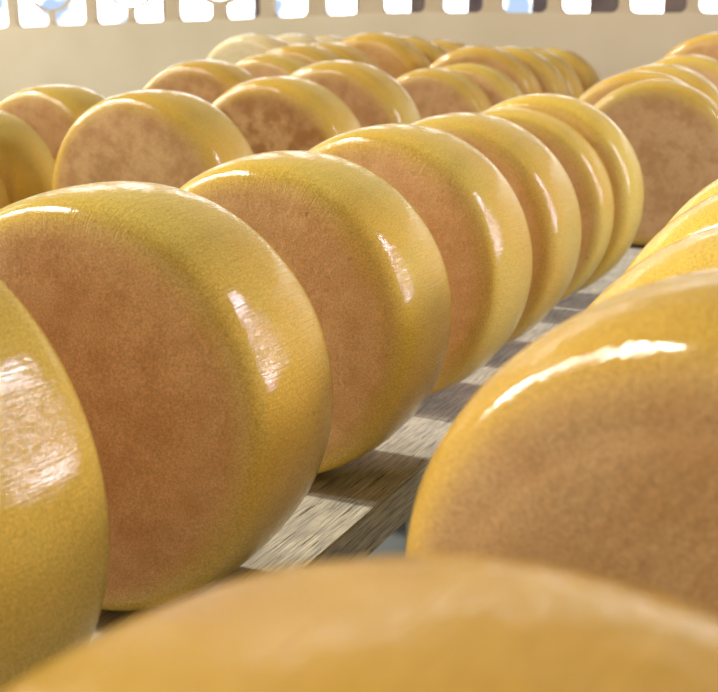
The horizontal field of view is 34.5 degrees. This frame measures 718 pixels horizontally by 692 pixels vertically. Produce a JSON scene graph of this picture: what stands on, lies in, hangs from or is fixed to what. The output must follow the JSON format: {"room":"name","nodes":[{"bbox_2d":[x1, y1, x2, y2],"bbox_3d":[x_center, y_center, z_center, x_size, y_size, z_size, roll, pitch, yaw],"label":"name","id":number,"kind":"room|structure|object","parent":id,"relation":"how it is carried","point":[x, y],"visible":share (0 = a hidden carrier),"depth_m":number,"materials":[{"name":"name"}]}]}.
{"room":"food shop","nodes":[
{"label":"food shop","id":0,"kind":"room"},
{"bbox_2d":[0,12,717,101],"bbox_3d":[0.227,-0.738,4.715,12.160,1.200,0.035,8,18,26],"label":"wall","id":1,"kind":"structure","parent":0,"point":[108,60],"depth_m":4.81,"materials":[{"name":"beige paint"}]},
{"bbox_2d":[6,0,20,26],"bbox_3d":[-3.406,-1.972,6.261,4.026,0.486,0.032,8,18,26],"label":"window","id":2,"kind":"structure","parent":1,"relation":"in","point":[13,8],"depth_m":5.43,"materials":[{"name":"beige"}]},
{"bbox_2d":[16,0,98,26],"bbox_3d":[-1.399,-1.700,5.292,0.466,0.470,0.032,8,18,26],"label":"window","id":3,"kind":"structure","parent":1,"relation":"in","point":[91,6],"depth_m":5.28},
{"bbox_2d":[94,0,180,23],"bbox_3d":[-0.988,-1.651,5.091,0.454,0.454,0.032,8,18,26],"label":"window","id":4,"kind":"structure","parent":1,"relation":"in","point":[172,8],"depth_m":5.06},
{"bbox_2d":[177,0,275,20],"bbox_3d":[-0.569,-1.599,4.888,0.482,0.440,0.032,8,18,26],"label":"window","id":5,"kind":"structure","parent":1,"relation":"in","point":[219,8],"depth_m":4.92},
{"bbox_2d":[272,0,384,16],"bbox_3d":[-0.129,-1.545,4.674,0.504,0.425,0.032,8,18,26],"label":"window","id":6,"kind":"structure","parent":1,"relation":"in","point":[314,7],"depth_m":4.71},
{"bbox_2d":[381,0,502,12],"bbox_3d":[0.320,-1.491,4.455,0.501,0.408,0.032,8,18,26],"label":"window","id":7,"kind":"structure","parent":1,"relation":"in","point":[489,6],"depth_m":4.49,"materials":[{"name":"beige"}]},
{"bbox_2d":[500,0,630,12],"bbox_3d":[0.763,-1.430,4.241,0.490,0.406,0.032,8,18,26],"label":"window","id":8,"kind":"structure","parent":1,"relation":"in","point":[553,6],"depth_m":4.29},
{"bbox_2d":[628,0,704,12],"bbox_3d":[1.199,-1.369,4.031,0.486,0.406,0.032,8,18,26],"label":"window","id":9,"kind":"structure","parent":1,"relation":"in","point":[693,6],"depth_m":4.07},
{"bbox_2d":[368,521,405,556],"bbox_3d":[-0.859,0.449,2.806,12.160,0.048,5.760,8,18,26],"label":"floor","id":10,"kind":"structure","parent":0,"point":[395,544],"depth_m":2.68,"materials":[{"name":"grey concrete"}]},
{"bbox_2d":[162,0,164,18],"bbox_3d":[-0.877,-1.408,5.370,0.048,2.224,0.048,8,18,26],"label":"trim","id":11,"kind":"structure","parent":10,"relation":"on","point":[163,10],"depth_m":5.32,"materials":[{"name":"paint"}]},
{"bbox_2d":[254,0,259,17],"bbox_3d":[-0.430,-1.346,5.154,0.056,2.224,0.048,8,18,26],"label":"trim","id":12,"kind":"structure","parent":10,"relation":"on","point":[256,2],"depth_m":5.10,"materials":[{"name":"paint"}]},
{"bbox_2d":[405,517,410,553],"bbox_3d":[-0.243,0.296,1.995,2.272,0.691,0.070,8,18,26],"label":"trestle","id":13,"kind":"object","parent":10,"relation":"on","point":[409,518],"visible":0.02,"depth_m":1.79,"materials":[{"name":"brown wood"}]},
{"bbox_3d":[0.081,-0.276,2.670,0.320,0.045,3.200,8,18,26],"label":"wooden board","id":14,"kind":"object","parent":13,"relation":"on","visible":0},
{"bbox_2d":[53,89,253,189],"bbox_3d":[-0.315,-0.231,1.808,0.334,0.336,0.149,7,16,24],"label":"cheese wheel","id":15,"kind":"object","parent":14,"relation":"on","point":[165,137],"visible":0.39,"depth_m":1.72,"materials":[{"name":"food"}]},
{"bbox_2d":[212,76,361,153],"bbox_3d":[-0.146,-0.325,2.136,0.339,0.340,0.145,7,17,23],"label":"cheese wheel","id":16,"kind":"object","parent":14,"relation":"on","point":[274,113],"visible":0.29,"depth_m":2.04,"materials":[{"name":"food"}]},
{"bbox_2d":[289,60,421,127],"bbox_3d":[-0.040,-0.405,2.382,0.358,0.359,0.144,7,17,23],"label":"cheese wheel","id":17,"kind":"object","parent":14,"relation":"on","point":[374,97],"visible":0.23,"depth_m":2.27,"materials":[{"name":"yellow food"}]},
{"bbox_2d":[395,68,492,118],"bbox_3d":[0.181,-0.521,2.857,0.324,0.325,0.133,6,17,21],"label":"cheese wheel","id":18,"kind":"object","parent":14,"relation":"on","point":[434,91],"visible":0.24,"depth_m":2.76,"materials":[{"name":"yellow food"}]},
{"bbox_2d":[443,63,522,105],"bbox_3d":[0.276,-0.559,2.975,0.333,0.334,0.135,7,17,23],"label":"cheese wheel","id":19,"kind":"object","parent":14,"relation":"on","point":[497,85],"visible":0.17,"depth_m":2.87,"materials":[{"name":"yellow food"}]},
{"bbox_2d":[429,45,542,94],"bbox_3d":[0.327,-0.635,3.175,0.370,0.373,0.151,6,18,20],"label":"cheese wheel","id":20,"kind":"object","parent":14,"relation":"on","point":[504,61],"visible":0.24,"depth_m":3.07,"materials":[{"name":"yellow food"}]},
{"bbox_2d":[496,46,570,96],"bbox_3d":[0.420,-0.666,3.294,0.367,0.366,0.140,7,17,24],"label":"cheese wheel","id":21,"kind":"object","parent":14,"relation":"on","point":[551,81],"visible":0.12,"depth_m":3.17,"materials":[{"name":"yellow food"}]},
{"bbox_2d":[522,47,583,98],"bbox_3d":[0.497,-0.713,3.473,0.360,0.359,0.140,7,17,22],"label":"cheese wheel","id":22,"kind":"object","parent":14,"relation":"on","point":[574,85],"visible":0.12,"depth_m":3.36,"materials":[{"name":"yellow food"}]},
{"bbox_2d":[542,48,600,92],"bbox_3d":[0.601,-0.766,3.673,0.354,0.354,0.143,8,18,26],"label":"cheese wheel","id":23,"kind":"object","parent":14,"relation":"on","point":[587,75],"visible":0.13,"depth_m":3.55,"materials":[{"name":"yellow food"}]},
{"bbox_2d":[410,0,424,11],"bbox_3d":[0.262,-1.250,4.821,0.093,2.224,0.048,8,18,26],"label":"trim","id":24,"kind":"structure","parent":10,"relation":"on","point":[415,5],"depth_m":4.76,"materials":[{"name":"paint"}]},
{"bbox_2d":[467,0,482,12],"bbox_3d":[0.489,-1.218,4.712,0.096,2.224,0.048,8,18,26],"label":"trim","id":25,"kind":"structure","parent":10,"relation":"on","point":[473,6],"depth_m":4.65,"materials":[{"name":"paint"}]},
{"bbox_2d":[532,0,546,12],"bbox_3d":[0.732,-1.184,4.594,0.096,2.224,0.048,8,18,26],"label":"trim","id":26,"kind":"structure","parent":10,"relation":"on","point":[538,6],"depth_m":4.54,"materials":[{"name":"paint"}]},
{"bbox_2d":[589,0,618,12],"bbox_3d":[0.961,-1.152,4.484,0.144,2.224,0.048,8,18,26],"label":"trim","id":27,"kind":"structure","parent":10,"relation":"on","point":[596,6],"depth_m":4.43,"materials":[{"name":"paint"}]},
{"bbox_2d":[663,0,686,12],"bbox_3d":[1.206,-1.118,4.366,0.125,2.224,0.048,8,18,26],"label":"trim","id":28,"kind":"structure","parent":10,"relation":"on","point":[670,6],"depth_m":4.31,"materials":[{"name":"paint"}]},
{"bbox_3d":[-0.796,0.595,0.936,2.272,0.691,0.070,8,18,26],"label":"trestle","id":29,"kind":"object","parent":10,"relation":"on","visible":0},
{"bbox_2d":[91,244,644,638],"bbox_3d":[0.381,-0.118,2.112,0.272,0.045,3.972,8,17,25],"label":"wooden board","id":30,"kind":"object","parent":29,"relation":"on","point":[348,511],"visible":0.02,"depth_m":1.13,"materials":[{"name":"brown wood"}]},
{"bbox_2d":[0,279,109,691],"bbox_3d":[-0.302,0.089,0.691,0.326,0.330,0.151,10,20,32],"label":"cheese wheel","id":31,"kind":"object","parent":30,"relation":"on","point":[55,526],"visible":0.9,"depth_m":0.62,"materials":[{"name":"yellow food"}]},
{"bbox_2d":[0,181,332,610],"bbox_3d":[-0.183,0.037,0.886,0.322,0.322,0.144,6,17,20],"label":"cheese wheel","id":32,"kind":"object","parent":30,"relation":"on","point":[196,360],"visible":0.85,"depth_m":0.80,"materials":[{"name":"food"}]},
{"bbox_2d":[179,150,451,473],"bbox_3d":[-0.070,-0.032,1.143,0.316,0.316,0.140,7,17,24],"label":"cheese wheel","id":33,"kind":"object","parent":30,"relation":"on","point":[372,272],"visible":0.57,"depth_m":1.05,"materials":[{"name":"food"}]},
{"bbox_2d":[309,124,532,395],"bbox_3d":[0.040,-0.098,1.365,0.323,0.325,0.151,8,16,27],"label":"cheese wheel","id":34,"kind":"object","parent":30,"relation":"on","point":[478,224],"visible":0.38,"depth_m":1.26,"materials":[{"name":"yellow food"}]},
{"bbox_2d":[411,112,581,344],"bbox_3d":[0.135,-0.151,1.557,0.321,0.320,0.140,8,18,26],"label":"cheese wheel","id":35,"kind":"object","parent":30,"relation":"on","point":[546,194],"visible":0.29,"depth_m":1.45,"materials":[{"name":"yellow food"}]},
{"bbox_2d":[481,108,613,301],"bbox_3d":[0.230,-0.205,1.762,0.313,0.312,0.097,7,18,23],"label":"cheese wheel","id":36,"kind":"object","parent":30,"relation":"on","point":[587,173],"visible":0.3,"depth_m":1.67,"materials":[{"name":"yellow food"}]},
{"bbox_2d":[486,93,643,292],"bbox_3d":[0.290,-0.239,1.855,0.327,0.326,0.109,8,18,27],"label":"cheese wheel","id":37,"kind":"object","parent":30,"relation":"on","point":[618,156],"visible":0.31,"depth_m":1.76,"materials":[{"name":"yellow food"}]},
{"bbox_2d":[579,71,687,105],"bbox_3d":[0.585,-0.405,2.425,0.338,0.338,0.103,7,17,23],"label":"cheese wheel","id":38,"kind":"object","parent":30,"relation":"on","point":[606,86],"visible":0.1,"depth_m":2.37,"materials":[{"name":"yellow food"}]},
{"bbox_2d":[594,79,717,245],"bbox_3d":[0.581,-0.361,2.291,0.327,0.329,0.112,5,18,18],"label":"cheese wheel","id":39,"kind":"object","parent":30,"relation":"on","point":[671,127],"visible":0.49,"depth_m":2.22,"materials":[{"name":"brown food"}]},
{"bbox_2d":[623,64,717,105],"bbox_3d":[0.664,-0.456,2.592,0.345,0.345,0.140,8,18,26],"label":"cheese wheel","id":40,"kind":"object","parent":30,"relation":"on","point":[692,78],"visible":0.12,"depth_m":2.48,"materials":[{"name":"yellow food"}]},
{"bbox_2d":[651,54,717,87],"bbox_3d":[0.814,-0.546,2.889,0.358,0.357,0.144,8,18,26],"label":"cheese wheel","id":41,"kind":"object","parent":30,"relation":"on","point":[707,67],"visible":0.16,"depth_m":2.78,"materials":[{"name":"yellow food"}]},
{"bbox_2d":[663,32,717,59],"bbox_3d":[1.017,-0.684,3.288,0.406,0.408,0.146,9,17,28],"label":"cheese wheel","id":42,"kind":"object","parent":30,"relation":"on","point":[706,44],"visible":0.16,"depth_m":3.21,"materials":[{"name":"yellow food"}]},
{"bbox_3d":[0.316,-0.007,3.069,2.272,0.691,0.070,8,18,26],"label":"trestle","id":43,"kind":"object","parent":10,"relation":"on","visible":0},
{"bbox_3d":[-0.269,-0.325,2.838,0.304,0.045,3.200,8,18,26],"label":"wooden board","id":44,"kind":"object","parent":43,"relation":"on","visible":0},
{"bbox_2d":[0,177,9,208],"bbox_3d":[-0.696,-0.205,1.820,0.278,0.277,0.143,4,16,15],"label":"cheese wheel","id":45,"kind":"object","parent":44,"relation":"on","point":[4,200],"visible":0.27,"depth_m":1.81,"materials":[{"name":"yellow food"}]},
{"bbox_2d":[0,110,54,203],"bbox_3d":[-0.662,-0.265,2.006,0.290,0.290,0.143,8,17,25],"label":"cheese wheel","id":46,"kind":"object","parent":44,"relation":"on","point":[27,164],"visible":0.47,"depth_m":1.93,"materials":[{"name":"yellow food"}]},
{"bbox_2d":[0,85,105,161],"bbox_3d":[-0.567,-0.332,2.190,0.320,0.321,0.144,8,17,25],"label":"cheese wheel","id":47,"kind":"object","parent":44,"relation":"on","point":[50,110],"visible":0.18,"depth_m":2.10,"materials":[{"name":"yellow food"}]},
{"bbox_2d":[143,60,256,103],"bbox_3d":[-0.348,-0.472,2.630,0.351,0.351,0.144,6,17,20],"label":"cheese wheel","id":48,"kind":"object","parent":44,"relation":"on","point":[207,80],"visible":0.18,"depth_m":2.53,"materials":[{"name":"food"}]},
{"bbox_2d":[234,54,310,78],"bbox_3d":[-0.214,-0.554,2.913,0.355,0.355,0.141,8,18,26],"label":"cheese wheel","id":49,"kind":"object","parent":44,"relation":"on","point":[263,65],"visible":0.15,"depth_m":2.81,"materials":[{"name":"yellow food"}]},
{"bbox_2d":[265,44,345,63],"bbox_3d":[-0.151,-0.600,3.038,0.376,0.376,0.144,8,18,26],"label":"cheese wheel","id":50,"kind":"object","parent":44,"relation":"on","point":[312,54],"visible":0.06,"depth_m":2.93,"materials":[{"name":"yellow food"}]},
{"bbox_2d":[310,42,381,69],"bbox_3d":[-0.086,-0.637,3.165,0.376,0.377,0.140,8,18,26],"label":"cheese wheel","id":51,"kind":"object","parent":44,"relation":"on","point":[349,53],"visible":0.05,"depth_m":3.06,"materials":[{"name":"yellow food"}]},
{"bbox_2d":[339,32,430,78],"bbox_3d":[0.045,-0.725,3.434,0.401,0.402,0.143,8,18,26],"label":"cheese wheel","id":52,"kind":"object","parent":44,"relation":"on","point":[396,56],"visible":0.12,"depth_m":3.31,"materials":[{"name":"yellow food"}]},
{"bbox_2d":[399,36,446,64],"bbox_3d":[0.142,-0.766,3.603,0.388,0.388,0.141,8,18,25],"label":"cheese wheel","id":53,"kind":"object","parent":44,"relation":"on","point":[432,51],"visible":0.05,"depth_m":3.48,"materials":[{"name":"yellow food"}]},
{"bbox_2d":[431,40,466,52],"bbox_3d":[0.270,-0.828,3.850,0.374,0.375,0.143,8,17,27],"label":"cheese wheel","id":54,"kind":"object","parent":44,"relation":"on","point":[448,46],"visible":0.07,"depth_m":3.74,"materials":[{"name":"yellow food"}]},
{"bbox_3d":[0.804,-0.270,4.005,2.272,0.691,0.070,8,18,26],"label":"trestle","id":55,"kind":"object","parent":10,"relation":"on","visible":0},
{"bbox_3d":[0.817,-0.042,1.850,0.288,0.045,4.064,8,18,26],"label":"wooden board","id":56,"kind":"object","parent":55,"relation":"on","visible":0},
{"bbox_2d":[1,554,717,691],"bbox_3d":[0.022,0.214,0.224,0.344,0.343,0.149,11,19,32],"label":"cheese wheel","id":57,"kind":"object","parent":56,"relation":"on","point":[405,622],"visible":1,"depth_m":0.19,"materials":[{"name":"yellow food"}]},
{"bbox_2d":[406,268,717,614],"bbox_3d":[0.181,0.132,0.525,0.336,0.337,0.146,11,19,32],"label":"cheese wheel","id":58,"kind":"object","parent":56,"relation":"on","point":[592,450],"visible":0.7,"depth_m":0.47,"materials":[{"name":"food"}]},
{"bbox_2d":[587,226,717,308],"bbox_3d":[0.269,0.082,0.728,0.325,0.325,0.143,7,17,21],"label":"cheese wheel","id":59,"kind":"object","parent":56,"relation":"on","point":[698,251],"visible":0.13,"depth_m":0.69,"materials":[{"name":"yellow food"}]},
{"bbox_2d":[624,194,717,272],"bbox_3d":[0.346,0.032,0.898,0.329,0.329,0.142,6,17,20],"label":"cheese wheel","id":60,"kind":"object","parent":56,"relation":"on","point":[702,216],"visible":0.12,"depth_m":0.87,"materials":[{"name":"yellow food"}]},
{"bbox_2d":[667,179,717,223],"bbox_3d":[0.419,-0.015,1.058,0.333,0.332,0.142,7,17,24],"label":"cheese wheel","id":61,"kind":"object","parent":56,"relation":"on","point":[711,189],"visible":0.07,"depth_m":1.04,"materials":[{"name":"yellow food"}]},
{"bbox_3d":[-0.386,-0.561,3.670,0.280,0.045,1.760,8,18,26],"label":"wooden board","id":62,"kind":"object","parent":55,"relation":"on","visible":0},
{"bbox_2d":[206,34,288,64],"bbox_3d":[-0.332,-0.798,3.705,0.393,0.393,0.142,8,18,26],"label":"cheese wheel","id":63,"kind":"object","parent":62,"relation":"on","point":[233,50],"visible":0.19,"depth_m":3.61,"materials":[{"name":"yellow food"}]},
{"bbox_2d":[276,34,322,44],"bbox_3d":[-0.221,-0.857,3.918,0.390,0.389,0.140,8,18,26],"label":"cheese wheel","id":64,"kind":"object","parent":62,"relation":"on","point":[291,39],"visible":0.06,"depth_m":3.81,"materials":[{"name":"yellow food"}]},
{"bbox_2d":[314,35,345,42],"bbox_3d":[-0.114,-0.912,4.126,0.383,0.382,0.140,8,18,26],"label":"cheese wheel","id":65,"kind":"object","parent":62,"relation":"on","point":[324,38],"visible":0.02,"depth_m":4.02,"materials":[{"name":"yellow food"}]}
]}

